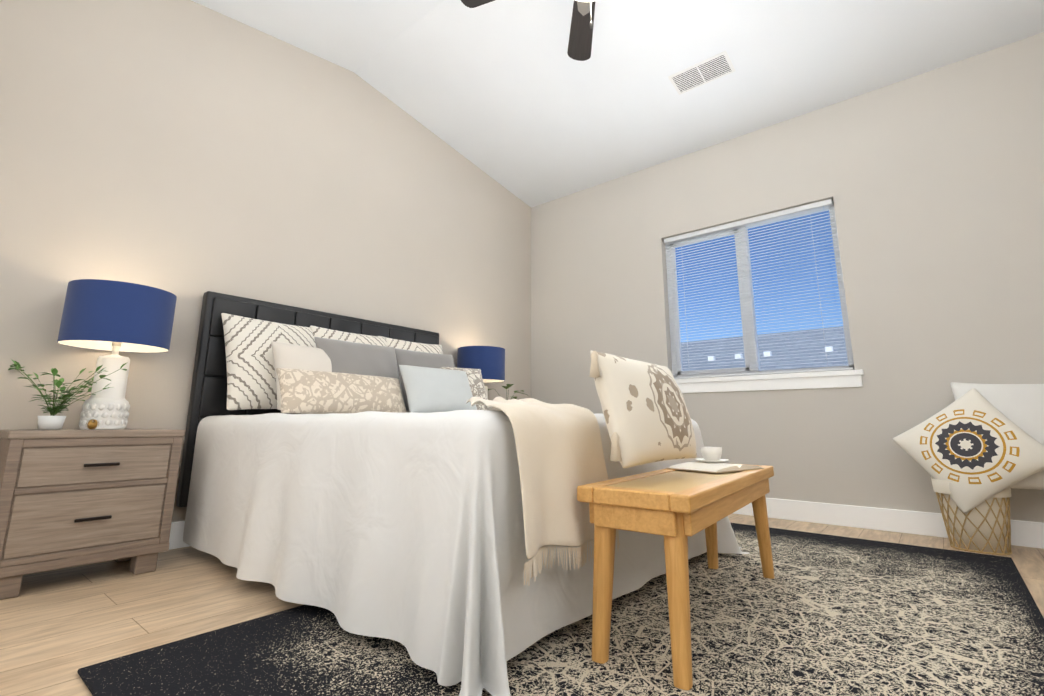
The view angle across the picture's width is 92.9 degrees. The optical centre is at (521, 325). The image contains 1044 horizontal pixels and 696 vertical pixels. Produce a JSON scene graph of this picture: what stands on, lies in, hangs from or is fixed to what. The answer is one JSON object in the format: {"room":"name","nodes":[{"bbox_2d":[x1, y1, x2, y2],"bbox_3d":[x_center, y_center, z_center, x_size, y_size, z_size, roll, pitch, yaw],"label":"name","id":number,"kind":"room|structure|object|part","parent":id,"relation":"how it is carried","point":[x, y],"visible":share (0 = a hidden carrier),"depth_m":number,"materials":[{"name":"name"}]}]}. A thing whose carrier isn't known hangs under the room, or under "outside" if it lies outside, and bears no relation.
{"room":"bedroom","nodes":[
{"label":"bedroom","id":0,"kind":"room"},
{"bbox_2d":[0,0,530,521],"bbox_3d":[-1.280,-0.367,3.345,0.150,3.220,4.420,-9,-14,39],"label":"wall","id":1,"kind":"structure","parent":0,"point":[188,152],"depth_m":2.76,"materials":[{"name":"paint"}]},
{"bbox_2d":[169,521,189,549],"bbox_3d":[-1.222,1.142,2.996,0.013,0.125,4.120,-9,-14,39],"label":"baseboard","id":2,"kind":"structure","parent":1,"relation":"attached to","point":[176,536],"depth_m":2.43,"materials":[{"name":"white"}]},
{"bbox_2d":[0,514,1043,695],"bbox_3d":[0.353,1.007,1.696,4.400,0.100,4.420,-9,-14,39],"label":"floor","id":3,"kind":"structure","parent":0,"point":[59,628],"depth_m":1.67,"materials":[{"name":"brown wood"}]},
{"bbox_2d":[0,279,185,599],"bbox_3d":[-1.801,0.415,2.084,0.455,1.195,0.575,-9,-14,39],"label":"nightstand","id":4,"kind":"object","parent":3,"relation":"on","point":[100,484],"visible":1,"depth_m":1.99,"materials":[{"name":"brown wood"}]},
{"bbox_2d":[7,358,127,430],"bbox_3d":[-1.872,0.283,2.022,0.455,0.280,0.351,-9,-14,39],"label":"plant","id":5,"kind":"object","parent":4,"relation":"on","point":[102,411],"depth_m":2.06,"materials":[{"name":"green plant"}]},
{"bbox_3d":[-1.661,0.863,1.893,0.011,0.021,0.464,-9,-14,39],"label":"rail","id":6,"kind":"part","parent":4,"relation":"part of","materials":[{"name":"brown wood"}]},
{"bbox_3d":[-1.664,0.746,1.920,0.013,0.212,0.456,-9,-14,39],"label":"drawer","id":7,"kind":"part","parent":4,"relation":"part of","materials":[{"name":"brown wood"}]},
{"bbox_3d":[-1.660,0.628,1.939,0.011,0.018,0.464,-9,-14,39],"label":"rail","id":8,"kind":"part","parent":4,"relation":"part of","materials":[{"name":"brown wood"}]},
{"bbox_3d":[-1.644,0.743,1.903,0.010,0.012,0.110,-9,-14,39],"label":"handle","id":9,"kind":"part","parent":4,"relation":"part of","materials":[{"name":"black metal"}]},
{"bbox_3d":[-1.663,0.549,1.958,0.013,0.137,0.456,-9,-14,39],"label":"drawer","id":10,"kind":"part","parent":4,"relation":"part of","materials":[{"name":"brown wood"}]},
{"bbox_3d":[-1.659,0.463,1.972,0.011,0.029,0.464,-9,-14,39],"label":"rail","id":11,"kind":"part","parent":4,"relation":"part of","materials":[{"name":"brown wood"}]},
{"bbox_3d":[-1.643,0.546,1.942,0.010,0.012,0.110,-9,-14,39],"label":"handle","id":12,"kind":"part","parent":4,"relation":"part of","materials":[{"name":"black metal"}]},
{"bbox_2d":[57,279,176,429],"bbox_3d":[-1.790,0.141,2.179,0.384,0.620,0.384,-9,-14,39],"label":"lamp","id":13,"kind":"object","parent":4,"relation":"on","point":[116,317],"depth_m":2.08,"materials":[{"name":"blue fabric"}]},
{"bbox_2d":[457,346,525,399],"bbox_3d":[-0.236,0.780,3.921,0.489,1.200,0.666,-9,-14,39],"label":"lamp","id":14,"kind":"object","parent":3,"relation":"on","point":[489,361],"visible":0.21,"depth_m":3.83,"materials":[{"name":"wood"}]},
{"bbox_2d":[480,383,525,399],"bbox_3d":[-0.107,0.656,4.023,0.388,0.324,0.385,-9,-14,39],"label":"plant","id":15,"kind":"object","parent":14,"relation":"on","point":[508,385],"depth_m":3.93,"materials":[{"name":"green plant"}]},
{"bbox_2d":[77,523,1043,695],"bbox_3d":[0.575,0.960,1.747,1.890,0.011,2.955,-9,-14,39],"label":"rug","id":16,"kind":"object","parent":3,"relation":"on","point":[824,615],"visible":0.56,"depth_m":1.36,"materials":[{"name":"black carpet"}]},
{"bbox_2d":[176,291,748,695],"bbox_3d":[-0.347,0.435,2.428,2.203,1.271,1.892,-9,-14,39],"label":"bed","id":17,"kind":"object","parent":16,"relation":"on","point":[411,492],"visible":0.85,"depth_m":1.55,"materials":[{"name":"white fabric"}]},
{"bbox_3d":[-1.165,0.474,3.121,0.065,1.085,1.600,-9,-14,39],"label":"headboard","id":18,"kind":"part","parent":17,"relation":"part of","materials":[{"name":"black leather"}]},
{"bbox_2d":[271,341,358,411],"bbox_3d":[-1.099,0.283,2.653,0.155,0.400,0.500,-30,-25,28],"label":"pillow","id":19,"kind":"object","parent":17,"relation":"on","point":[328,356],"depth_m":2.59,"materials":[{"name":"beige fabric"}]},
{"bbox_2d":[314,336,406,410],"bbox_3d":[-0.916,0.285,2.843,0.154,0.460,0.560,-35,-30,32],"label":"pillow","id":20,"kind":"object","parent":17,"relation":"on","point":[331,355],"depth_m":2.80,"materials":[{"name":"beige fabric"}]},
{"bbox_2d":[399,364,478,415],"bbox_3d":[-0.492,0.395,2.980,0.540,0.340,0.144,12,-42,-45],"label":"pillow","id":21,"kind":"object","parent":17,"relation":"on","point":[428,390],"depth_m":2.88,"materials":[{"name":"grey fabric"}]},
{"bbox_2d":[466,396,618,559],"bbox_3d":[-0.075,0.477,1.901,1.027,0.475,0.958,-9,-14,39],"label":"throw","id":22,"kind":"object","parent":17,"relation":"on","point":[544,451],"depth_m":1.34,"materials":[{"name":"beige fabric"}]},
{"bbox_2d":[577,464,774,689],"bbox_3d":[0.591,0.719,1.661,0.310,0.426,1.078,-8,-14,35],"label":"bench","id":23,"kind":"object","parent":16,"relation":"on","point":[675,508],"visible":0.92,"depth_m":1.30,"materials":[{"name":"brown wood"}]},
{"bbox_3d":[0.223,0.672,1.323,0.060,0.384,0.082,-8,-14,35],"label":"leg","id":24,"kind":"part","parent":23,"relation":"part of","materials":[{"name":"brown wood"}]},
{"bbox_3d":[0.289,0.449,1.290,0.210,0.042,0.050,-8,-14,35],"label":"frame","id":25,"kind":"part","parent":23,"relation":"part of","materials":[{"name":"brown wood"}]},
{"bbox_2d":[589,350,696,467],"bbox_3d":[0.404,0.271,1.606,0.172,0.332,0.593,-8,-14,35],"label":"pillow","id":26,"kind":"object","parent":23,"relation":"on","point":[646,414],"visible":1,"depth_m":1.47,"materials":[{"name":"beige fabric"}]},
{"bbox_3d":[0.486,0.544,1.773,0.050,0.042,1.078,-8,-14,35],"label":"frame","id":27,"kind":"part","parent":23,"relation":"part of","materials":[{"name":"brown wood"}]},
{"bbox_3d":[0.379,0.651,1.211,0.060,0.384,0.082,-8,-14,35],"label":"leg","id":28,"kind":"part","parent":23,"relation":"part of","materials":[{"name":"brown wood"}]},
{"bbox_3d":[0.802,0.828,2.103,0.060,0.384,0.082,-8,-14,35],"label":"leg","id":29,"kind":"part","parent":23,"relation":"part of","materials":[{"name":"brown wood"}]},
{"bbox_2d":[666,462,763,472],"bbox_3d":[0.736,0.536,1.891,0.316,0.019,0.212,8,-14,-35],"label":"book","id":30,"kind":"object","parent":23,"relation":"on","point":[708,467],"visible":0.94,"depth_m":1.82,"materials":[{"name":"white paper"}]},
{"bbox_2d":[695,447,728,462],"bbox_3d":[0.753,0.515,1.971,0.124,0.060,0.124,-8,-14,35],"label":"cup","id":31,"kind":"object","parent":30,"relation":"on","point":[711,454],"visible":0.94,"depth_m":1.94,"materials":[{"name":"white ceramic"}]},
{"bbox_3d":[0.696,0.516,1.623,0.050,0.042,1.078,-8,-14,35],"label":"frame","id":32,"kind":"part","parent":23,"relation":"part of","materials":[{"name":"brown wood"}]},
{"bbox_3d":[0.958,0.806,1.991,0.060,0.384,0.082,-8,-14,35],"label":"leg","id":33,"kind":"part","parent":23,"relation":"part of","materials":[{"name":"brown wood"}]},
{"bbox_2d":[893,382,1043,554],"bbox_3d":[2.394,0.694,2.485,0.843,0.836,0.352,-9,-14,39],"label":"basket","id":34,"kind":"object","parent":3,"relation":"on","point":[975,451],"visible":1,"depth_m":2.45,"materials":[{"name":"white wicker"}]},
{"bbox_2d":[950,382,1043,499],"bbox_3d":[2.533,0.543,2.458,0.600,0.600,0.165,-5,-28,31],"label":"pillow","id":35,"kind":"object","parent":34,"relation":"on","point":[1023,404],"depth_m":2.49,"materials":[{"name":"white fabric"}]},
{"bbox_2d":[191,0,1043,207],"bbox_3d":[0.364,-1.966,2.281,4.100,0.420,4.120,-9,-14,39],"label":"ceiling","id":36,"kind":"structure","parent":0,"point":[513,97],"depth_m":3.25,"materials":[{"name":"paint"}]},
{"bbox_2d":[461,0,596,60],"bbox_3d":[0.280,-1.699,2.231,1.274,0.765,1.228,-9,-14,39],"label":"ceiling fan","id":37,"kind":"object","parent":36,"relation":"hanging from","point":[580,36],"visible":1,"depth_m":2.67,"materials":[{"name":"black metal"}]},
{"bbox_3d":[-0.098,-1.663,2.418,0.465,0.006,0.138,-4,-23,20],"label":"blade","id":38,"kind":"part","parent":37,"relation":"part of","materials":[{"name":"brown wood"}]},
{"bbox_3d":[0.308,-1.580,2.250,0.316,0.076,0.316,-9,-14,39],"label":"lamp shade","id":39,"kind":"part","parent":37,"relation":"part of","materials":[{"name":"white glass"}]},
{"bbox_3d":[0.324,-1.606,2.696,0.138,0.006,0.465,11,-11,4],"label":"blade","id":40,"kind":"part","parent":37,"relation":"part of","materials":[{"name":"brown wood"}]},
{"bbox_3d":[0.308,-1.438,2.223,0.002,0.180,0.002,-9,-14,39],"label":"chain","id":41,"kind":"part","parent":37,"relation":"part of","materials":[{"name":"silver metal"}]},
{"bbox_2d":[668,51,735,94],"bbox_3d":[1.187,-1.662,3.286,0.380,0.036,0.188,-9,-14,39],"label":"ceiling vent","id":42,"kind":"object","parent":36,"relation":"in","point":[713,68],"visible":1,"depth_m":3.27,"materials":[{"name":"white metal"}]},
{"bbox_2d":[531,32,1043,522],"bbox_3d":[1.718,-0.128,3.597,4.100,2.870,0.150,-9,-14,39],"label":"wall","id":43,"kind":"structure","parent":0,"point":[937,179],"depth_m":3.12,"materials":[{"name":"paint"}]},
{"bbox_2d":[664,199,854,378],"bbox_3d":[1.667,-0.207,3.662,1.220,1.170,0.110,-9,-14,39],"label":"window","id":44,"kind":"structure","parent":43,"relation":"in","point":[823,204],"depth_m":3.65,"materials":[{"name":"white plastic"}]},
{"bbox_3d":[1.250,-0.138,4.022,0.030,1.090,0.035,-9,-14,39],"label":"window sash","id":45,"kind":"part","parent":44,"relation":"part of","materials":[{"name":"white plastic"}]},
{"bbox_3d":[1.290,-0.152,3.922,0.002,1.120,0.002,-9,-14,39],"label":"blind cord","id":46,"kind":"part","parent":44,"relation":"part of","materials":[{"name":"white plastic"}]},
{"bbox_3d":[1.450,-0.688,3.965,0.542,0.030,0.035,-9,-14,39],"label":"window sash","id":47,"kind":"part","parent":44,"relation":"part of","materials":[{"name":"white plastic"}]},
{"bbox_3d":[1.446,0.352,3.760,0.542,0.030,0.035,-9,-14,39],"label":"window sash","id":48,"kind":"part","parent":44,"relation":"part of","materials":[{"name":"white plastic"}]},
{"bbox_3d":[1.645,-0.199,3.702,0.030,1.090,0.035,-9,-14,39],"label":"window sash","id":49,"kind":"part","parent":44,"relation":"part of","materials":[{"name":"white plastic"}]},
{"bbox_3d":[1.645,-0.207,3.635,0.002,1.120,0.002,-9,-14,39],"label":"blind cord","id":50,"kind":"part","parent":44,"relation":"part of","materials":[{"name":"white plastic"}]},
{"bbox_3d":[1.685,-0.757,3.790,1.220,0.040,0.060,-9,-14,39],"label":"window frame","id":51,"kind":"part","parent":44,"relation":"part of","materials":[{"name":"white plastic"}]},
{"bbox_2d":[674,367,852,378],"bbox_3d":[1.643,0.347,3.526,1.196,0.014,0.024,-9,-14,39],"label":"window blind","id":52,"kind":"object","parent":44,"relation":"attached to","point":[784,372],"visible":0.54,"depth_m":3.46,"materials":[{"name":"white plastic"}]},
{"bbox_3d":[2.000,-0.263,3.347,0.002,1.120,0.002,-9,-14,39],"label":"blind cord","id":53,"kind":"part","parent":44,"relation":"part of","materials":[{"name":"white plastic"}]},
{"bbox_2d":[675,369,863,383],"bbox_3d":[1.628,0.374,3.503,1.310,0.032,0.105,-9,-14,39],"label":"window sill","id":54,"kind":"structure","parent":43,"relation":"attached to","point":[787,375],"depth_m":3.37,"materials":[{"name":"white"}]},
{"bbox_2d":[677,375,862,392],"bbox_3d":[1.610,0.421,3.471,1.280,0.073,0.013,-9,-14,39],"label":"apron","id":55,"kind":"object","parent":43,"relation":"attached to","point":[806,383],"visible":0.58,"depth_m":3.37,"materials":[{"name":"white"}]},
{"bbox_2d":[732,498,1043,548],"bbox_3d":[1.661,1.207,3.271,4.100,0.125,0.013,-9,-14,39],"label":"baseboard","id":56,"kind":"structure","parent":43,"relation":"attached to","point":[1027,533],"depth_m":2.92,"materials":[{"name":"white"}]},
{"bbox_3d":[5.678,2.799,6.720,30.000,4.360,0.200,-9,-14,39],"label":"siding","id":57,"kind":"object","parent":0,"visible":0},
{"bbox_2d":[681,326,847,370],"bbox_3d":[6.866,0.341,8.657,30.000,1.660,4.500,-9,-14,39],"label":"roof","id":58,"kind":"structure","parent":57,"relation":"on","point":[787,353],"depth_m":10.39,"materials":[{"name":"grey"}]},
{"bbox_2d":[708,356,714,360],"bbox_3d":[4.015,0.708,10.508,0.120,0.100,0.120,-9,-14,39],"label":"air vent","id":59,"kind":"object","parent":58,"relation":"attached to","point":[711,358],"depth_m":10.46,"materials":[{"name":"white plastic"}]},
{"bbox_2d":[735,354,742,358],"bbox_3d":[4.439,0.642,10.164,0.120,0.100,0.120,-9,-14,39],"label":"air vent","id":60,"kind":"object","parent":58,"relation":"attached to","point":[737,356],"depth_m":10.12,"materials":[{"name":"white plastic"}]},
{"bbox_2d":[763,351,771,356],"bbox_3d":[4.864,0.576,9.820,0.120,0.100,0.120,-9,-14,39],"label":"air vent","id":61,"kind":"object","parent":58,"relation":"attached to","point":[769,354],"depth_m":9.78,"materials":[{"name":"white plastic"}]},
{"bbox_2d":[825,346,833,351],"bbox_3d":[5.673,0.450,9.164,0.120,0.100,0.120,-9,-14,39],"label":"air vent","id":62,"kind":"object","parent":58,"relation":"attached to","point":[827,349],"depth_m":9.12,"materials":[{"name":"white plastic"}]}
]}

